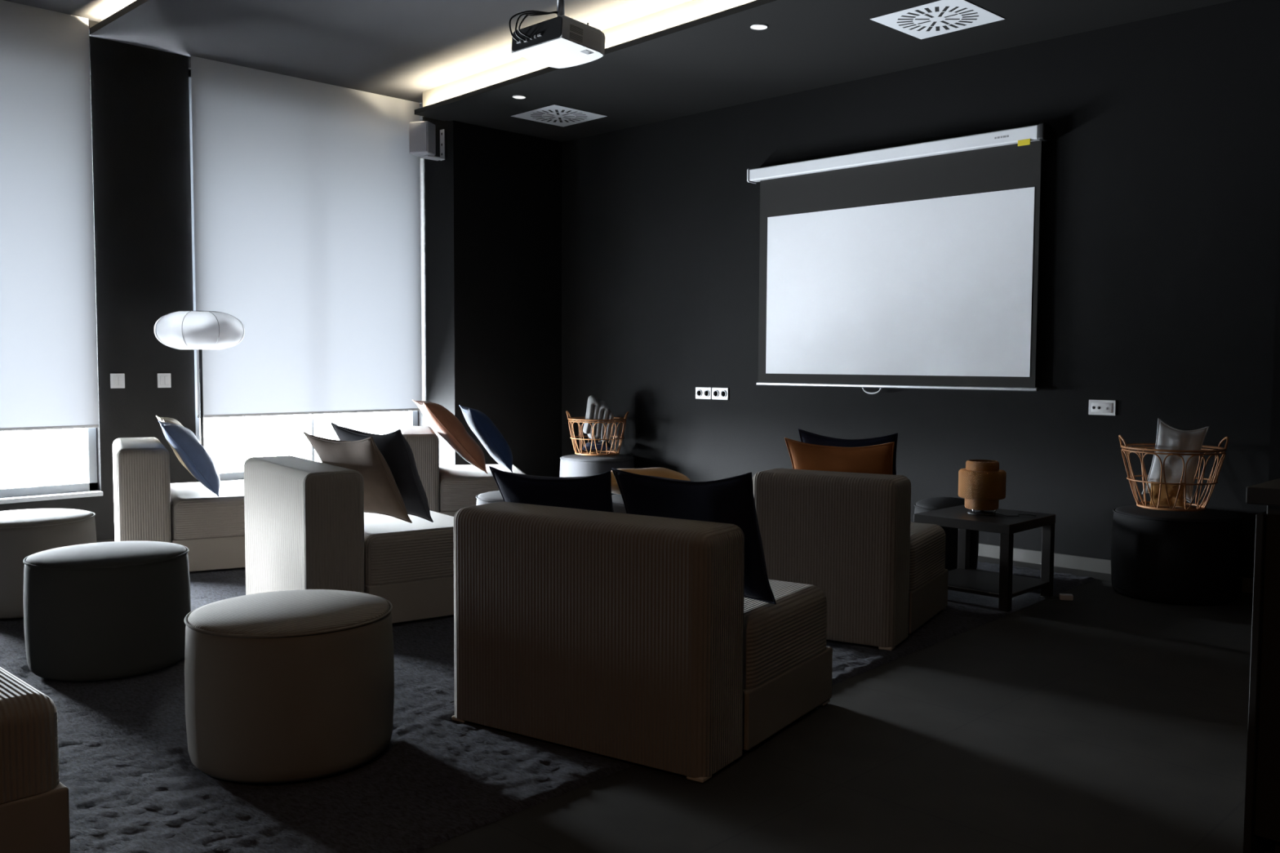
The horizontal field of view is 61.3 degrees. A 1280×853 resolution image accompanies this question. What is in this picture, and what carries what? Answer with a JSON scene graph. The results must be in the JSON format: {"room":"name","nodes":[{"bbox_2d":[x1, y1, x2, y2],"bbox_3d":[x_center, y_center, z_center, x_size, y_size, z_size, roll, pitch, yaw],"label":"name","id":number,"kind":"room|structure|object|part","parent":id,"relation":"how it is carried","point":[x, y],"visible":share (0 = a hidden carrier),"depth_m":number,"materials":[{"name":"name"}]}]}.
{"room":"home theater","nodes":[
{"label":"home theater","id":0,"kind":"room"},
{"bbox_2d":[0,19,561,540],"bbox_3d":[-4.441,-1.050,6.728,0.760,3.800,9.843,4,5,44],"label":"wall","id":1,"kind":"structure","parent":0,"point":[491,211],"depth_m":9.12,"materials":[{"name":"black paint"}]},
{"bbox_2d":[0,0,98,431],"bbox_3d":[-4.383,-1.361,6.881,0.012,2.809,1.707,4,5,44],"label":"roller blind","id":2,"kind":"object","parent":1,"relation":"attached to","point":[49,378],"visible":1,"depth_m":7.27,"materials":[{"name":"grey fabric"}]},
{"bbox_2d":[0,427,102,504],"bbox_3d":[-4.434,-1.031,6.954,0.175,3.105,1.732,4,5,44],"label":"window","id":3,"kind":"structure","parent":1,"relation":"in","point":[89,488],"depth_m":7.51,"materials":[{"name":"grey"}]},
{"bbox_3d":[-4.441,0.503,7.045,0.175,0.032,1.732,4,5,44],"label":"sill","id":4,"kind":"part","parent":3,"relation":"part of","materials":[{"name":"grey"}]},
{"bbox_2d":[110,373,124,388],"bbox_3d":[-3.706,-0.324,7.670,0.015,0.105,0.097,4,5,44],"label":"light switch","id":5,"kind":"object","parent":1,"relation":"attached to","point":[117,380],"visible":1,"depth_m":7.67,"materials":[{"name":"white plastic"}]},
{"bbox_2d":[157,373,171,387],"bbox_3d":[-3.478,-0.336,7.902,0.015,0.105,0.097,4,5,44],"label":"light switch","id":6,"kind":"object","parent":1,"relation":"attached to","point":[163,379],"visible":1,"depth_m":7.90,"materials":[{"name":"white plastic"}]},
{"bbox_2d":[188,69,417,482],"bbox_3d":[-2.648,-1.131,8.769,0.175,3.105,2.005,4,5,44],"label":"window","id":7,"kind":"structure","parent":1,"relation":"in","point":[412,415],"depth_m":8.14,"materials":[{"name":"grey"}]},
{"bbox_2d":[191,55,422,417],"bbox_3d":[-2.600,-1.428,8.695,0.012,2.658,1.981,4,5,44],"label":"roller blind","id":8,"kind":"object","parent":7,"relation":"attached to","point":[307,193],"visible":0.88,"depth_m":8.62,"materials":[{"name":"grey fabric"}]},
{"bbox_2d":[408,120,444,160],"bbox_3d":[-1.776,-2.404,9.056,0.228,0.312,0.276,1,4,14],"label":"wall speaker","id":9,"kind":"object","parent":1,"relation":"attached to","point":[422,138],"visible":1,"depth_m":8.94,"materials":[{"name":"grey plastic"}]},
{"bbox_2d":[408,121,426,151],"bbox_3d":[-1.835,-2.393,8.933,0.156,0.238,0.009,1,4,14],"label":"grille","id":10,"kind":"object","parent":9,"relation":"attached to","point":[417,130],"depth_m":8.93,"materials":[{"name":"grey"}]},
{"bbox_3d":[-1.745,-2.259,9.093,0.110,0.010,0.175,4,5,44],"label":"bracket arm","id":11,"kind":"part","parent":9,"relation":"part of","materials":[{"name":"white metal"}]},
{"bbox_2d":[4,0,1234,142],"bbox_3d":[-1.066,-2.476,3.330,10.200,0.520,9.843,4,5,44],"label":"ceiling","id":12,"kind":"structure","parent":0,"point":[662,60],"depth_m":7.18,"materials":[{"name":"grey paint"}]},
{"bbox_2d":[512,94,526,98],"bbox_3d":[-0.916,-2.500,8.204,0.104,0.006,0.104,4,5,44],"label":"recessed light","id":13,"kind":"object","parent":12,"relation":"in","point":[517,96],"visible":1,"depth_m":8.19,"materials":[{"name":"white plastic"}]},
{"bbox_2d":[513,96,524,98],"bbox_3d":[-0.916,-2.499,8.204,0.089,0.002,0.089,4,5,44],"label":"diffuser","id":14,"kind":"object","parent":13,"relation":"attached to","point":[516,97],"depth_m":8.21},
{"bbox_2d":[508,0,604,68],"bbox_3d":[-0.397,-2.152,5.133,0.368,0.770,0.413,4,5,44],"label":"projector","id":15,"kind":"object","parent":12,"relation":"hanging from","point":[562,41],"visible":1,"depth_m":5.09,"materials":[{"name":"white plastic"}]},
{"bbox_3d":[-0.484,-1.838,5.065,0.358,0.098,0.007,4,1,44],"label":"panel","id":16,"kind":"part","parent":15,"relation":"part of","materials":[{"name":"black plastic"}]},
{"bbox_2d":[569,24,582,35],"bbox_3d":[-0.293,-1.835,4.998,0.002,0.026,0.080,4,1,44],"label":"vent grille","id":17,"kind":"object","parent":15,"relation":"attached to","point":[575,29],"depth_m":5.00,"materials":[{"name":"grey plastic"}]},
{"bbox_2d":[569,31,582,42],"bbox_3d":[-0.295,-1.800,4.998,0.002,0.026,0.080,4,1,44],"label":"vent grille","id":18,"kind":"object","parent":15,"relation":"attached to","point":[575,37],"depth_m":5.00,"materials":[{"name":"grey plastic"}]},
{"bbox_2d":[511,104,607,126],"bbox_3d":[-0.663,-2.539,8.839,0.560,0.003,0.560,-3,5,-44],"label":"ceiling vent","id":19,"kind":"object","parent":12,"relation":"in","point":[557,115],"visible":1,"depth_m":8.82,"materials":[{"name":"white metal"}]},
{"bbox_2d":[750,23,768,30],"bbox_3d":[0.713,-2.390,6.467,0.104,0.006,0.104,4,5,44],"label":"recessed light","id":20,"kind":"object","parent":12,"relation":"in","point":[758,26],"visible":1,"depth_m":6.46,"materials":[{"name":"white glass"}]},
{"bbox_2d":[751,25,766,29],"bbox_3d":[0.713,-2.389,6.467,0.089,0.002,0.089,4,5,44],"label":"diffuser","id":21,"kind":"object","parent":20,"relation":"attached to","point":[753,27],"depth_m":6.47,"materials":[{"name":"white plastic"}]},
{"bbox_2d":[870,0,1004,39],"bbox_3d":[1.735,-2.378,6.305,0.556,0.003,0.556,-3,5,-44],"label":"ceiling vent","id":22,"kind":"object","parent":12,"relation":"in","point":[940,17],"visible":1,"depth_m":6.29,"materials":[{"name":"white metal"}]},
{"bbox_2d":[96,538,1275,852],"bbox_3d":[-1.047,1.159,3.510,10.500,0.200,10.243,4,5,44],"label":"floor","id":23,"kind":"structure","parent":0,"point":[1102,720],"depth_m":3.46,"materials":[{"name":"carpet"}]},
{"bbox_2d":[154,311,244,447],"bbox_3d":[-3.104,-0.004,7.658,0.594,1.613,0.594,-1,4,-21],"label":"floor lamp","id":24,"kind":"object","parent":23,"relation":"on","point":[201,331],"visible":0.91,"depth_m":7.41,"materials":[{"name":"white metal"}]},
{"bbox_3d":[-3.101,-0.674,7.618,0.610,0.264,0.610,4,5,44],"label":"lamp shade","id":25,"kind":"part","parent":24,"relation":"part of","materials":[{"name":"white fabric"}]},
{"bbox_2d":[0,561,1095,852],"bbox_3d":[-1.296,0.936,5.412,4.872,0.018,7.020,4,5,44],"label":"rug","id":26,"kind":"object","parent":23,"relation":"on","point":[129,774],"visible":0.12,"depth_m":3.35,"materials":[{"name":"grey carpet"}]},
{"bbox_2d":[0,666,70,852],"bbox_3d":[-2.117,0.724,2.619,0.960,0.757,1.040,3,5,43],"label":"armchair","id":27,"kind":"object","parent":26,"relation":"on","point":[34,805],"visible":1,"depth_m":2.62,"materials":[{"name":"grey fabric"}]},
{"bbox_2d":[0,666,59,804],"bbox_3d":[-2.015,0.780,2.524,0.669,0.234,1.032,3,5,43],"label":"seat cushion","id":28,"kind":"object","parent":27,"relation":"on","point":[29,770],"depth_m":2.62,"materials":[{"name":"grey fabric"}]},
{"bbox_2d":[0,508,97,618],"bbox_3d":[-3.127,0.680,5.512,0.642,0.478,0.642,3,4,37],"label":"pouf","id":29,"kind":"object","parent":26,"relation":"on","point":[24,533],"visible":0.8,"depth_m":5.25,"materials":[{"name":"grey fabric"}]},
{"bbox_2d":[0,508,93,526],"bbox_3d":[-3.125,0.456,5.499,0.622,0.030,0.622,3,4,37],"label":"cushion","id":30,"kind":"object","parent":29,"relation":"on","point":[32,517],"depth_m":5.42,"materials":[{"name":"grey fabric"}]},
{"bbox_2d":[22,541,191,681],"bbox_3d":[-2.206,0.744,4.497,0.622,0.478,0.622,-2,4,-29],"label":"pouf","id":31,"kind":"object","parent":26,"relation":"on","point":[102,611],"visible":0.98,"depth_m":4.25,"materials":[{"name":"grey fabric"}]},
{"bbox_2d":[25,541,186,567],"bbox_3d":[-2.205,0.520,4.483,0.602,0.030,0.602,-2,4,-29],"label":"cushion","id":32,"kind":"object","parent":31,"relation":"on","point":[114,553],"depth_m":4.38,"materials":[{"name":"grey fabric"}]},
{"bbox_2d":[112,436,245,572],"bbox_3d":[-2.807,0.468,6.881,0.960,0.757,1.040,-1,4,-27],"label":"armchair","id":33,"kind":"object","parent":26,"relation":"on","point":[148,507],"visible":0.54,"depth_m":6.38,"materials":[{"name":"grey fabric"}]},
{"bbox_3d":[-3.108,0.468,6.728,0.285,0.742,1.040,-1,4,-27],"label":"backrest","id":34,"kind":"part","parent":33,"relation":"part of","materials":[{"name":"grey fabric"}]},
{"bbox_2d":[155,415,195,478],"bbox_3d":[-2.948,0.156,6.989,0.286,0.443,0.487,-2,4,-29],"label":"cushion","id":35,"kind":"object","parent":33,"relation":"on","point":[166,420],"visible":0.25,"depth_m":6.97,"materials":[{"name":"beige fabric"}]},
{"bbox_2d":[158,420,220,497],"bbox_3d":[-2.711,0.187,6.512,0.328,0.433,0.505,-1,4,-25],"label":"cushion","id":36,"kind":"object","parent":33,"relation":"on","point":[200,464],"visible":1,"depth_m":6.33,"materials":[{"name":"blue fabric"}]},
{"bbox_2d":[169,480,244,539],"bbox_3d":[-2.681,0.514,6.948,0.669,0.234,1.032,-1,4,-27],"label":"seat cushion","id":37,"kind":"object","parent":33,"relation":"on","point":[196,513],"depth_m":6.46,"materials":[{"name":"grey fabric"}]},
{"bbox_2d":[183,589,394,783],"bbox_3d":[-1.123,0.808,3.493,0.642,0.478,0.642,-2,4,-37],"label":"pouf","id":38,"kind":"object","parent":26,"relation":"on","point":[286,686],"visible":1,"depth_m":3.23,"materials":[{"name":"grey fabric"}]},
{"bbox_2d":[186,589,390,635],"bbox_3d":[-1.123,0.585,3.479,0.622,0.030,0.622,-2,4,-37],"label":"cushion","id":39,"kind":"object","parent":38,"relation":"on","point":[301,611],"depth_m":3.37,"materials":[{"name":"grey fabric"}]},
{"bbox_2d":[244,455,453,623],"bbox_3d":[-1.419,0.551,5.597,0.960,0.757,1.040,-2,4,-35],"label":"armchair","id":40,"kind":"object","parent":26,"relation":"on","point":[307,526],"visible":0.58,"depth_m":5.16,"materials":[{"name":"grey fabric"}]},
{"bbox_3d":[-1.694,0.553,5.401,0.285,0.742,1.040,-2,4,-35],"label":"backrest","id":41,"kind":"part","parent":40,"relation":"part of","materials":[{"name":"grey fabric"}]},
{"bbox_2d":[302,431,412,523],"bbox_3d":[-1.416,0.252,5.441,0.545,0.446,0.268,3,4,37],"label":"cushion","id":42,"kind":"object","parent":40,"relation":"on","point":[382,495],"visible":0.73,"depth_m":5.35,"materials":[{"name":"fabric"}]},
{"bbox_2d":[329,422,433,522],"bbox_3d":[-1.310,0.230,5.535,0.540,0.502,0.271,3,4,36],"label":"cushion","id":43,"kind":"object","parent":40,"relation":"on","point":[397,453],"visible":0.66,"depth_m":5.41,"materials":[{"name":"grey fabric"}]},
{"bbox_2d":[364,511,453,585],"bbox_3d":[-1.304,0.596,5.682,0.669,0.234,1.032,-2,4,-35],"label":"seat cushion","id":44,"kind":"object","parent":40,"relation":"on","point":[397,552],"depth_m":5.23,"materials":[{"name":"grey fabric"}]},
{"bbox_2d":[395,426,525,516],"bbox_3d":[-1.341,0.400,8.150,0.960,0.757,1.040,-1,3,-14],"label":"armchair","id":45,"kind":"object","parent":26,"relation":"on","point":[448,489],"visible":0.41,"depth_m":7.63,"materials":[{"name":"grey fabric"}]},
{"bbox_3d":[-1.669,0.395,8.071,0.285,0.742,1.040,-1,3,-14],"label":"backrest","id":46,"kind":"part","parent":45,"relation":"part of","materials":[{"name":"grey fabric"}]},
{"bbox_2d":[412,399,487,473],"bbox_3d":[-1.387,0.066,7.889,0.468,0.519,0.546,-1,4,-20],"label":"cushion","id":47,"kind":"object","parent":45,"relation":"on","point":[442,420],"visible":1,"depth_m":7.69,"materials":[{"name":"fabric"}]},
{"bbox_2d":[439,464,525,511],"bbox_3d":[-1.203,0.448,8.187,0.669,0.234,1.032,-1,3,-14],"label":"seat cushion","id":48,"kind":"object","parent":45,"relation":"on","point":[460,486],"depth_m":7.67,"materials":[{"name":"grey fabric"}]},
{"bbox_2d":[458,404,512,472],"bbox_3d":[-1.142,0.084,8.066,0.341,0.475,0.526,-1,4,-17],"label":"cushion","id":49,"kind":"object","parent":45,"relation":"on","point":[480,424],"visible":1,"depth_m":7.87,"materials":[{"name":"blue fabric"}]},
{"bbox_2d":[475,490,503,505],"bbox_3d":[-0.705,0.632,6.763,0.642,0.446,0.642,-3,4,-39],"label":"pouf","id":50,"kind":"object","parent":26,"relation":"on","point":[495,496],"visible":0.19,"depth_m":6.60,"materials":[{"name":"white fabric"}]},
{"bbox_2d":[559,453,634,494],"bbox_3d":[-0.366,0.480,9.238,0.642,0.478,0.642,-1,4,-26],"label":"pouf","id":51,"kind":"object","parent":26,"relation":"on","point":[571,465],"visible":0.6,"depth_m":8.97,"materials":[{"name":"grey fabric"}]},
{"bbox_2d":[565,410,628,455],"bbox_3d":[-0.364,0.051,9.212,0.503,0.366,0.503,-1,4,-21],"label":"rattan basket","id":52,"kind":"object","parent":51,"relation":"on","point":[586,452],"visible":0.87,"depth_m":9.10,"materials":[{"name":"brown wicker"}]},
{"bbox_2d":[582,441,612,451],"bbox_3d":[-0.363,0.168,9.220,0.256,0.081,0.266,0,3,-3],"label":"cushion","id":53,"kind":"object","parent":52,"relation":"in","point":[598,444],"visible":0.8,"depth_m":9.11,"materials":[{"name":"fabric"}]},
{"bbox_2d":[582,395,613,441],"bbox_3d":[-0.355,-0.073,9.205,0.264,0.389,0.214,0,3,-3],"label":"throw blanket","id":54,"kind":"object","parent":53,"relation":"on","point":[596,410],"visible":0.84,"depth_m":9.11,"materials":[{"name":"grey fabric"}]},
{"bbox_2d":[560,453,633,461],"bbox_3d":[-0.365,0.257,9.225,0.622,0.030,0.622,-1,4,-26],"label":"cushion","id":55,"kind":"object","parent":51,"relation":"on","point":[575,457],"depth_m":9.04,"materials":[{"name":"grey fabric"}]},
{"bbox_2d":[611,493,626,513],"bbox_3d":[0.098,0.642,6.747,0.642,0.436,0.642,4,5,44],"label":"pouf","id":56,"kind":"object","parent":26,"relation":"on","point":[617,500],"visible":0.06,"depth_m":6.54,"materials":[{"name":"grey fabric"}]},
{"bbox_2d":[611,493,623,502],"bbox_3d":[0.099,0.439,6.735,0.622,0.030,0.622,4,5,44],"label":"cushion","id":57,"kind":"object","parent":56,"relation":"on","point":[616,498],"depth_m":6.62,"materials":[{"name":"grey fabric"}]},
{"bbox_2d":[610,467,690,494],"bbox_3d":[0.035,0.322,6.241,0.585,0.189,0.457,1,3,4],"label":"cushion","id":58,"kind":"object","parent":56,"relation":"on","point":[655,472],"visible":0.23,"depth_m":6.08,"materials":[{"name":"fabric"}]},
{"bbox_2d":[451,502,832,782],"bbox_3d":[0.024,0.658,3.911,1.040,0.757,0.960,3,4,33],"label":"armchair","id":59,"kind":"object","parent":26,"relation":"on","point":[635,638],"visible":1,"depth_m":3.48,"materials":[{"name":"grey"}]},
{"bbox_3d":[-0.627,1.031,3.830,0.060,0.016,0.060,2,4,33],"label":"leg","id":60,"kind":"part","parent":59,"relation":"part of","materials":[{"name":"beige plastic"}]},
{"bbox_2d":[488,466,613,512],"bbox_3d":[-0.277,0.358,4.003,0.509,0.434,0.244,2,4,25],"label":"cushion","id":61,"kind":"object","parent":59,"relation":"on","point":[593,492],"visible":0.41,"depth_m":3.90,"materials":[{"name":"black fabric"}]},
{"bbox_2d":[611,467,776,604],"bbox_3d":[0.196,0.364,3.707,0.581,0.468,0.225,3,4,36],"label":"cushion","id":62,"kind":"object","parent":59,"relation":"on","point":[731,500],"visible":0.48,"depth_m":3.57,"materials":[{"name":"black fabric"}]},
{"bbox_3d":[0.181,1.066,3.297,0.060,0.016,0.060,2,4,33],"label":"leg","id":63,"kind":"part","parent":59,"relation":"part of","materials":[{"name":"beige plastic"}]},
{"bbox_2d":[742,579,826,688],"bbox_3d":[0.102,0.701,4.032,1.032,0.234,0.669,2,4,33],"label":"seat cushion","id":64,"kind":"object","parent":59,"relation":"on","point":[782,638],"depth_m":3.71,"materials":[{"name":"grey fabric"}]},
{"bbox_3d":[0.671,1.025,4.036,0.060,0.016,0.060,2,4,33],"label":"leg","id":65,"kind":"part","parent":59,"relation":"part of","materials":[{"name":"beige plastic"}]},
{"bbox_2d":[752,468,948,650],"bbox_3d":[1.049,0.578,5.319,0.700,0.757,0.960,2,4,30],"label":"armchair","id":66,"kind":"object","parent":26,"relation":"on","point":[882,575],"visible":0.88,"depth_m":4.88,"materials":[{"name":"grey"}]},
{"bbox_2d":[784,437,894,475],"bbox_3d":[0.988,0.279,5.225,0.546,0.446,0.201,2,4,30],"label":"cushion","id":67,"kind":"object","parent":66,"relation":"on","point":[876,459],"visible":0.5,"depth_m":5.14,"materials":[{"name":"orange fabric"}]},
{"bbox_2d":[798,428,897,475],"bbox_3d":[1.051,0.254,5.350,0.507,0.480,0.196,2,4,30],"label":"cushion","id":68,"kind":"object","parent":66,"relation":"on","point":[806,437],"visible":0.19,"depth_m":5.26,"materials":[{"name":"blue fabric"}]},
{"bbox_3d":[1.097,0.980,4.801,0.060,0.016,0.060,2,4,30],"label":"leg","id":69,"kind":"part","parent":66,"relation":"part of","materials":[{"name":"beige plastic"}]},
{"bbox_2d":[909,522,945,591],"bbox_3d":[1.119,0.621,5.444,0.692,0.234,0.669,2,4,30],"label":"seat cushion","id":70,"kind":"object","parent":66,"relation":"on","point":[927,541],"depth_m":5.25,"materials":[{"name":"grey fabric"}]},
{"bbox_2d":[914,497,978,570],"bbox_3d":[1.847,0.655,6.530,0.382,0.452,0.382,-1,4,-25],"label":"pouf","id":71,"kind":"object","parent":26,"relation":"on","point":[931,504],"visible":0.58,"depth_m":6.38,"materials":[{"name":"black"}]},
{"bbox_2d":[915,497,964,509],"bbox_3d":[1.848,0.457,6.518,0.362,0.056,0.362,-1,4,-25],"label":"cushion","id":72,"kind":"object","parent":71,"relation":"on","point":[933,503],"depth_m":6.43,"materials":[{"name":"black fabric"}]},
{"bbox_2d":[913,505,1055,612],"bbox_3d":[1.877,0.702,5.902,0.550,0.450,0.550,4,5,44],"label":"side table","id":73,"kind":"object","parent":26,"relation":"on","point":[1004,585],"visible":0.82,"depth_m":5.81,"materials":[{"name":"black wood"}]},
{"bbox_3d":[1.874,0.706,6.253,0.050,0.400,0.050,4,5,44],"label":"leg","id":74,"kind":"part","parent":73,"relation":"part of","materials":[{"name":"black wood"}]},
{"bbox_2d":[958,459,1035,516],"bbox_3d":[1.914,0.335,5.845,0.387,0.290,0.248,4,5,44],"label":"table lamp","id":75,"kind":"object","parent":73,"relation":"on","point":[982,484],"visible":1,"depth_m":5.81,"materials":[{"name":"orange wood"}]},
{"bbox_3d":[2.021,0.477,5.807,0.208,0.007,0.088,1,3,11],"label":"power cord","id":76,"kind":"part","parent":75,"relation":"part of","materials":[{"name":"black plastic"}]},
{"bbox_2d":[947,568,1048,597],"bbox_3d":[1.877,0.852,5.911,0.542,0.020,0.542,4,5,44],"label":"shelf","id":77,"kind":"object","parent":73,"relation":"attached to","point":[980,582],"depth_m":5.84,"materials":[{"name":"black wood"}]},
{"bbox_3d":[1.880,0.748,5.553,0.050,0.400,0.050,4,5,44],"label":"leg","id":78,"kind":"part","parent":73,"relation":"part of","materials":[{"name":"black wood"}]},
{"bbox_3d":[2.228,0.729,5.907,0.050,0.400,0.050,4,5,44],"label":"leg","id":79,"kind":"part","parent":73,"relation":"part of","materials":[{"name":"black wood"}]},
{"bbox_2d":[1040,593,1073,600],"bbox_3d":[2.255,0.920,5.854,0.169,0.030,0.048,1,4,20],"label":"power adapter","id":80,"kind":"object","parent":23,"relation":"on","point":[1066,597],"visible":1,"depth_m":5.82,"materials":[{"name":"white plastic"}]},
{"bbox_2d":[1111,505,1241,605],"bbox_3d":[2.955,0.693,5.975,0.642,0.476,0.642,3,5,43],"label":"pouf","id":81,"kind":"object","parent":23,"relation":"on","point":[1186,558],"visible":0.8,"depth_m":5.71,"materials":[{"name":"black"}]},
{"bbox_2d":[1118,435,1228,511],"bbox_3d":[2.925,0.249,5.945,0.523,0.396,0.523,-1,4,-16],"label":"rattan basket","id":82,"kind":"object","parent":81,"relation":"on","point":[1188,507],"visible":0.82,"depth_m":5.84,"materials":[{"name":"brown wicker"}]},
{"bbox_3d":[2.670,0.084,5.987,0.036,0.074,0.126,1,3,11],"label":"handle","id":83,"kind":"part","parent":82,"relation":"part of","materials":[{"name":"wicker"}]},
{"bbox_2d":[1150,481,1184,507],"bbox_3d":[2.858,0.366,5.859,0.166,0.136,0.068,2,4,27],"label":"cushion","id":84,"kind":"object","parent":82,"relation":"in","point":[1172,490],"visible":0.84,"depth_m":5.84,"materials":[{"name":"fabric"}]},
{"bbox_2d":[1142,418,1208,502],"bbox_3d":[2.950,0.187,5.961,0.322,0.467,0.117,2,4,24],"label":"cushion","id":85,"kind":"object","parent":82,"relation":"in","point":[1168,437],"visible":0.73,"depth_m":5.92,"materials":[{"name":"grey fabric"}]},
{"bbox_3d":[3.181,0.092,5.884,0.036,0.074,0.126,1,3,11],"label":"handle","id":86,"kind":"part","parent":82,"relation":"part of","materials":[{"name":"wicker"}]},
{"bbox_2d":[1114,505,1239,521],"bbox_3d":[2.956,0.470,5.962,0.622,0.030,0.622,3,5,43],"label":"cushion","id":87,"kind":"object","parent":81,"relation":"on","point":[1131,513],"depth_m":5.81,"materials":[{"name":"black fabric"}]},
{"bbox_2d":[1243,478,1279,852],"bbox_3d":[2.099,0.644,2.575,1.050,0.968,0.620,4,5,44],"label":"cabinet","id":88,"kind":"object","parent":23,"relation":"on","point":[1262,793],"depth_m":2.70,"materials":[{"name":"black wood"}]},
{"bbox_2d":[1245,478,1279,506],"bbox_3d":[2.101,0.182,2.548,1.050,0.043,0.620,4,5,44],"label":"countertop","id":89,"kind":"structure","parent":88,"relation":"on","point":[1267,493],"depth_m":2.67,"materials":[{"name":"black wood"}]},
{"bbox_2d":[561,0,1279,578],"bbox_3d":[2.481,-1.033,6.969,10.500,3.800,0.200,4,5,44],"label":"wall","id":90,"kind":"structure","parent":0,"point":[1160,191],"depth_m":6.80,"materials":[{"name":"black paint"}]},
{"bbox_2d":[695,386,711,399],"bbox_3d":[0.514,-0.271,8.793,0.168,0.096,0.017,4,5,44],"label":"double socket","id":91,"kind":"object","parent":90,"relation":"attached to","point":[701,393],"visible":1,"depth_m":8.79,"materials":[{"name":"white plastic"}]},
{"bbox_2d":[711,387,728,399],"bbox_3d":[0.641,-0.263,8.669,0.168,0.096,0.017,4,5,44],"label":"double socket","id":92,"kind":"object","parent":90,"relation":"attached to","point":[718,393],"visible":1,"depth_m":8.66,"materials":[{"name":"white plastic"}]},
{"bbox_2d":[746,122,1051,394],"bbox_3d":[1.683,-1.073,7.525,2.329,1.698,0.117,4,5,44],"label":"projection screen","id":93,"kind":"object","parent":90,"relation":"attached to","point":[916,264],"visible":1,"depth_m":7.38,"materials":[{"name":"white fabric"}]},
{"bbox_3d":[1.633,-0.255,7.612,0.177,0.055,0.012,4,5,44],"label":"pull handle","id":94,"kind":"part","parent":93,"relation":"part of","materials":[{"name":"white"}]},
{"bbox_2d":[1088,400,1115,415],"bbox_3d":[2.800,-0.115,6.553,0.162,0.092,0.017,4,5,44],"label":"socket","id":95,"kind":"object","parent":90,"relation":"attached to","point":[1101,407],"visible":1,"depth_m":6.55,"materials":[{"name":"white plastic"}]},
{"bbox_2d":[977,543,1253,594],"bbox_3d":[1.424,0.764,7.957,6.050,0.085,0.014,4,5,44],"label":"baseboard","id":96,"kind":"structure","parent":90,"relation":"attached to","point":[1064,561],"depth_m":6.74,"materials":[{"name":"grey"}]},
{"bbox_2d":[1268,198,1279,480],"bbox_3d":[1.427,-0.682,0.976,3.590,3.800,9.843,4,5,44],"label":"wall","id":97,"kind":"structure","parent":0,"point":[1274,450],"depth_m":5.24,"materials":[{"name":"black paint"}]}
]}

